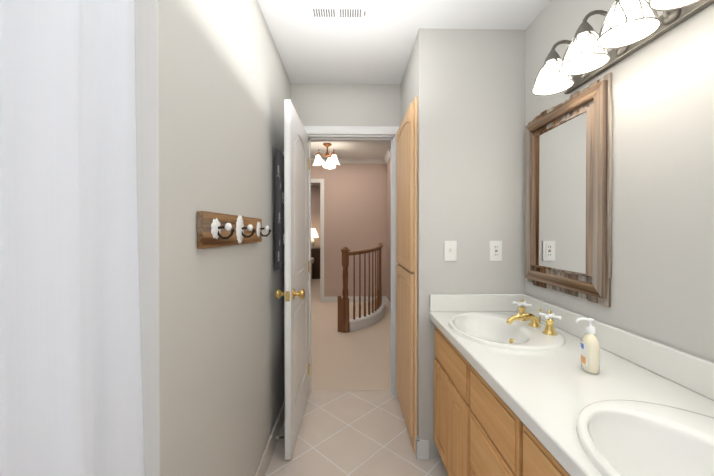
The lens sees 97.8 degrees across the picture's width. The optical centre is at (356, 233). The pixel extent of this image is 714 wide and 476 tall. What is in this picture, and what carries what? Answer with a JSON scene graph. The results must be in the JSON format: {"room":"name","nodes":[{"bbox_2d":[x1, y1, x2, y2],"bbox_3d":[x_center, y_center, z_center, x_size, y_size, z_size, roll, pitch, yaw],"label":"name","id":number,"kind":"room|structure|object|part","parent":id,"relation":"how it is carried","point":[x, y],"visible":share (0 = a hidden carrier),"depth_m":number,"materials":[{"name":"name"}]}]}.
{"room":"bathroom","nodes":[
{"label":"bathroom","id":0,"kind":"room"},
{"bbox_2d":[134,0,293,475],"bbox_3d":[-0.553,0.063,1.643,0.120,2.440,1.794,0,0,-1],"label":"wall","id":1,"kind":"structure","parent":0,"point":[214,86],"depth_m":1.00,"materials":[{"name":"grey paint"}]},
{"bbox_2d":[0,0,143,475],"bbox_3d":[-0.513,0.251,-0.110,0.061,1.970,1.713,0,0,-1],"label":"shower curtain","id":2,"kind":"object","parent":1,"relation":"hanging from","point":[71,404],"visible":1,"depth_m":0.56,"materials":[{"name":"white fabric"}]},
{"bbox_2d":[197,211,270,248],"bbox_3d":[-0.443,-0.017,1.238,0.081,0.121,0.612,0,0,-1],"label":"hook rack","id":3,"kind":"object","parent":1,"relation":"attached to","point":[214,229],"visible":1,"depth_m":1.08,"materials":[{"name":"brown wood"}]},
{"bbox_2d":[255,400,284,475],"bbox_3d":[-0.486,1.222,1.604,0.010,0.123,1.648,0,0,-1],"label":"baseboard","id":4,"kind":"structure","parent":1,"relation":"attached to","point":[262,468],"depth_m":1.77,"materials":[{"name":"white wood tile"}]},
{"bbox_2d":[275,148,283,269],"bbox_3d":[-0.478,-0.158,2.058,0.043,0.750,0.444,0,0,-1],"label":"wall picture","id":5,"kind":"object","parent":1,"relation":"hanging from","point":[279,210],"visible":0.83,"depth_m":1.90,"materials":[{"name":"black metal"}]},
{"bbox_2d":[284,99,308,459],"bbox_3d":[-0.388,0.259,2.081,0.035,2.018,0.682,0,0,0],"label":"bathroom door","id":6,"kind":"structure","parent":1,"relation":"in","point":[296,246],"depth_m":1.89,"materials":[{"name":"white paint"}]},
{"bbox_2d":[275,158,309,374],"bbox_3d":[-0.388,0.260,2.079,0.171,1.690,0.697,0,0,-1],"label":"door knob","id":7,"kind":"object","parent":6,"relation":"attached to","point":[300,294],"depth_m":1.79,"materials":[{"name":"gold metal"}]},
{"bbox_2d":[294,83,393,134],"bbox_3d":[-0.027,0.057,2.490,0.935,2.440,0.120,0,0,-1],"label":"wall","id":8,"kind":"structure","parent":0,"point":[314,104],"depth_m":2.42,"materials":[{"name":"grey paint"}]},
{"bbox_2d":[311,279,389,390],"bbox_3d":[-0.278,1.280,5.817,5.600,0.064,6.596,0,0,-1],"label":"floor","id":9,"kind":"structure","parent":0,"point":[357,360],"depth_m":3.34,"materials":[{"name":"beige carpet"}]},
{"bbox_2d":[311,257,313,279],"bbox_3d":[-1.909,0.940,7.412,1.600,0.600,1.800,0,0,-1],"label":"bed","id":10,"kind":"object","parent":9,"relation":"on","point":[312,260],"visible":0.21,"depth_m":8.12,"materials":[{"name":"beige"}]},
{"bbox_2d":[311,248,319,278],"bbox_3d":[-1.413,0.821,8.663,0.880,0.820,0.555,0,0,-1],"label":"dresser","id":11,"kind":"object","parent":9,"relation":"on","point":[315,253],"visible":0.12,"depth_m":8.41,"materials":[{"name":"brown wood"}]},
{"bbox_2d":[311,228,317,247],"bbox_3d":[-1.253,0.135,8.649,0.400,0.550,0.400,0,0,-1],"label":"table lamp","id":12,"kind":"object","parent":11,"relation":"on","point":[314,234],"visible":0.69,"depth_m":8.56,"materials":[{"name":"white ceramic"}]},
{"bbox_2d":[338,243,384,332],"bbox_3d":[0.112,0.711,4.645,0.735,1.091,1.369,0,0,-1],"label":"stair railing","id":13,"kind":"object","parent":9,"relation":"on","point":[365,320],"visible":1,"depth_m":4.16,"materials":[{"name":"brown wood"}]},
{"bbox_2d":[311,157,390,301],"bbox_3d":[-0.156,-0.029,2.557,5.480,2.610,0.020,0,0,-1],"label":"wall","id":14,"kind":"structure","parent":0,"point":[357,207],"depth_m":2.53,"materials":[{"name":"beige"}]},
{"bbox_2d":[303,126,398,396],"bbox_3d":[-0.045,0.223,2.494,0.816,2.107,0.157,0,0,-1],"label":"door frame","id":15,"kind":"structure","parent":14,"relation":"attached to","point":[366,133],"depth_m":2.47,"materials":[{"name":"white wood"}]},
{"bbox_2d":[311,142,390,185],"bbox_3d":[-0.279,-1.408,5.815,5.600,0.100,6.560,0,0,-1],"label":"ceiling","id":16,"kind":"structure","parent":0,"point":[360,149],"depth_m":5.01,"materials":[{"name":"white paint"}]},
{"bbox_2d":[313,143,339,168],"bbox_3d":[-0.450,-1.182,4.704,0.403,0.332,0.393,0,0,-1],"label":"pendant light","id":17,"kind":"object","parent":16,"relation":"hanging from","point":[330,162],"visible":1,"depth_m":4.63,"materials":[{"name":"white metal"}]},
{"bbox_2d":[265,391,447,475],"bbox_3d":[-0.174,1.320,0.724,2.551,0.060,3.594,0,0,-1],"label":"floor","id":18,"kind":"structure","parent":0,"point":[353,433],"depth_m":1.91,"materials":[{"name":"beige tile"}]},
{"bbox_2d":[396,97,417,453],"bbox_3d":[0.328,0.245,2.104,0.036,2.068,0.610,0,0,-1],"label":"linen cabinet","id":19,"kind":"object","parent":18,"relation":"on","point":[406,239],"visible":0.98,"depth_m":1.92,"materials":[{"name":"brown wood"}]},
{"bbox_2d":[434,326,564,475],"bbox_3d":[0.715,0.891,0.744,0.525,0.798,2.066,0,0,-1],"label":"bathroom vanity","id":20,"kind":"object","parent":18,"relation":"on","point":[475,435],"depth_m":1.18,"materials":[{"name":"brown wood"}]},
{"bbox_2d":[429,310,713,475],"bbox_3d":[0.704,0.471,0.740,0.547,0.042,2.066,0,0,-1],"label":"countertop","id":21,"kind":"structure","parent":20,"relation":"on","point":[623,419],"depth_m":0.84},
{"bbox_2d":[448,299,565,351],"bbox_3d":[0.674,0.457,1.443,0.470,0.256,0.537,0,0,-1],"label":"sink","id":22,"kind":"object","parent":21,"relation":"in","point":[521,331],"depth_m":1.43,"materials":[{"name":"white ceramic"}]},
{"bbox_2d":[576,318,599,373],"bbox_3d":[0.761,0.361,1.021,0.066,0.169,0.073,0,0,-1],"label":"soap dispenser","id":23,"kind":"object","parent":21,"relation":"on","point":[590,354],"visible":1,"depth_m":1.00,"materials":[{"name":"beige plastic"}]},
{"bbox_2d":[576,400,713,475],"bbox_3d":[0.691,0.464,0.551,0.470,0.256,0.537,0,0,-1],"label":"sink","id":24,"kind":"object","parent":21,"relation":"in","point":[614,437],"depth_m":0.71,"materials":[{"name":"white ceramic"}]},
{"bbox_2d":[258,0,550,83],"bbox_3d":[-0.175,-1.200,0.723,2.551,0.100,3.630,0,0,-1],"label":"ceiling","id":25,"kind":"structure","parent":0,"point":[377,48],"depth_m":1.77,"materials":[{"name":"white paint"}]},
{"bbox_2d":[307,2,368,21],"bbox_3d":[-0.094,-1.151,1.622,0.313,0.009,0.130,0,0,-1],"label":"ceiling vent","id":26,"kind":"object","parent":25,"relation":"in","point":[357,12],"visible":1,"depth_m":1.61,"materials":[{"name":"white metal"}]},
{"bbox_2d":[394,28,437,457],"bbox_3d":[0.386,0.059,2.103,0.125,2.440,0.671,0,0,-1],"label":"wall","id":27,"kind":"structure","parent":0,"point":[420,77],"depth_m":1.77,"materials":[{"name":"grey paint"}]},
{"bbox_2d":[438,29,521,457],"bbox_3d":[0.718,0.061,1.834,0.480,2.440,0.120,0,0,-1],"label":"wall","id":28,"kind":"structure","parent":0,"point":[480,70],"depth_m":1.77,"materials":[{"name":"grey paint"}]},
{"bbox_2d":[444,241,456,260],"bbox_3d":[0.532,0.098,1.760,0.070,0.114,0.016,0,0,-1],"label":"switch plate","id":29,"kind":"object","parent":28,"relation":"attached to","point":[450,250],"visible":1,"depth_m":1.76,"materials":[{"name":"white plastic"}]},
{"bbox_2d":[430,294,520,309],"bbox_3d":[0.676,0.393,1.762,0.523,0.098,0.020,0,0,-1],"label":"backsplash","id":30,"kind":"structure","parent":28,"relation":"attached to","point":[437,301],"depth_m":1.75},
{"bbox_2d":[489,241,501,260],"bbox_3d":[0.791,0.098,1.768,0.070,0.114,0.010,0,0,-1],"label":"outlet","id":31,"kind":"object","parent":28,"relation":"attached to","point":[495,250],"visible":1,"depth_m":1.77,"materials":[{"name":"white plastic"}]},
{"bbox_2d":[522,0,713,361],"bbox_3d":[1.046,0.072,0.421,0.120,2.440,2.959,0,0,-1],"label":"wall","id":32,"kind":"structure","parent":0,"point":[662,279],"depth_m":1.01,"materials":[{"name":"grey paint"}]},
{"bbox_2d":[525,72,612,306],"bbox_3d":[0.950,-0.171,1.456,0.030,0.901,0.550,0,0,-1],"label":"mirror","id":33,"kind":"object","parent":32,"relation":"attached to","point":[568,196],"visible":1,"depth_m":1.37,"materials":[{"name":"brown wood"}]},
{"bbox_3d":[0.952,-0.171,1.456,0.003,0.674,0.350,0,0,-1],"label":"glass","id":34,"kind":"part","parent":33,"relation":"part of","materials":[{"name":"white"}]},
{"bbox_2d":[521,294,713,401],"bbox_3d":[0.967,0.401,0.745,0.020,0.098,2.066,0,0,-1],"label":"backsplash","id":35,"kind":"structure","parent":32,"relation":"attached to","point":[695,373],"depth_m":1.05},
{"bbox_2d":[532,0,713,95],"bbox_3d":[0.856,-0.698,1.026,0.234,0.198,0.768,0,0,-1],"label":"sconce","id":36,"kind":"object","parent":32,"relation":"attached to","point":[629,27],"visible":1,"depth_m":1.05,"materials":[{"name":"pewter bronze"},{"name":"frosted white glass"}]}
]}

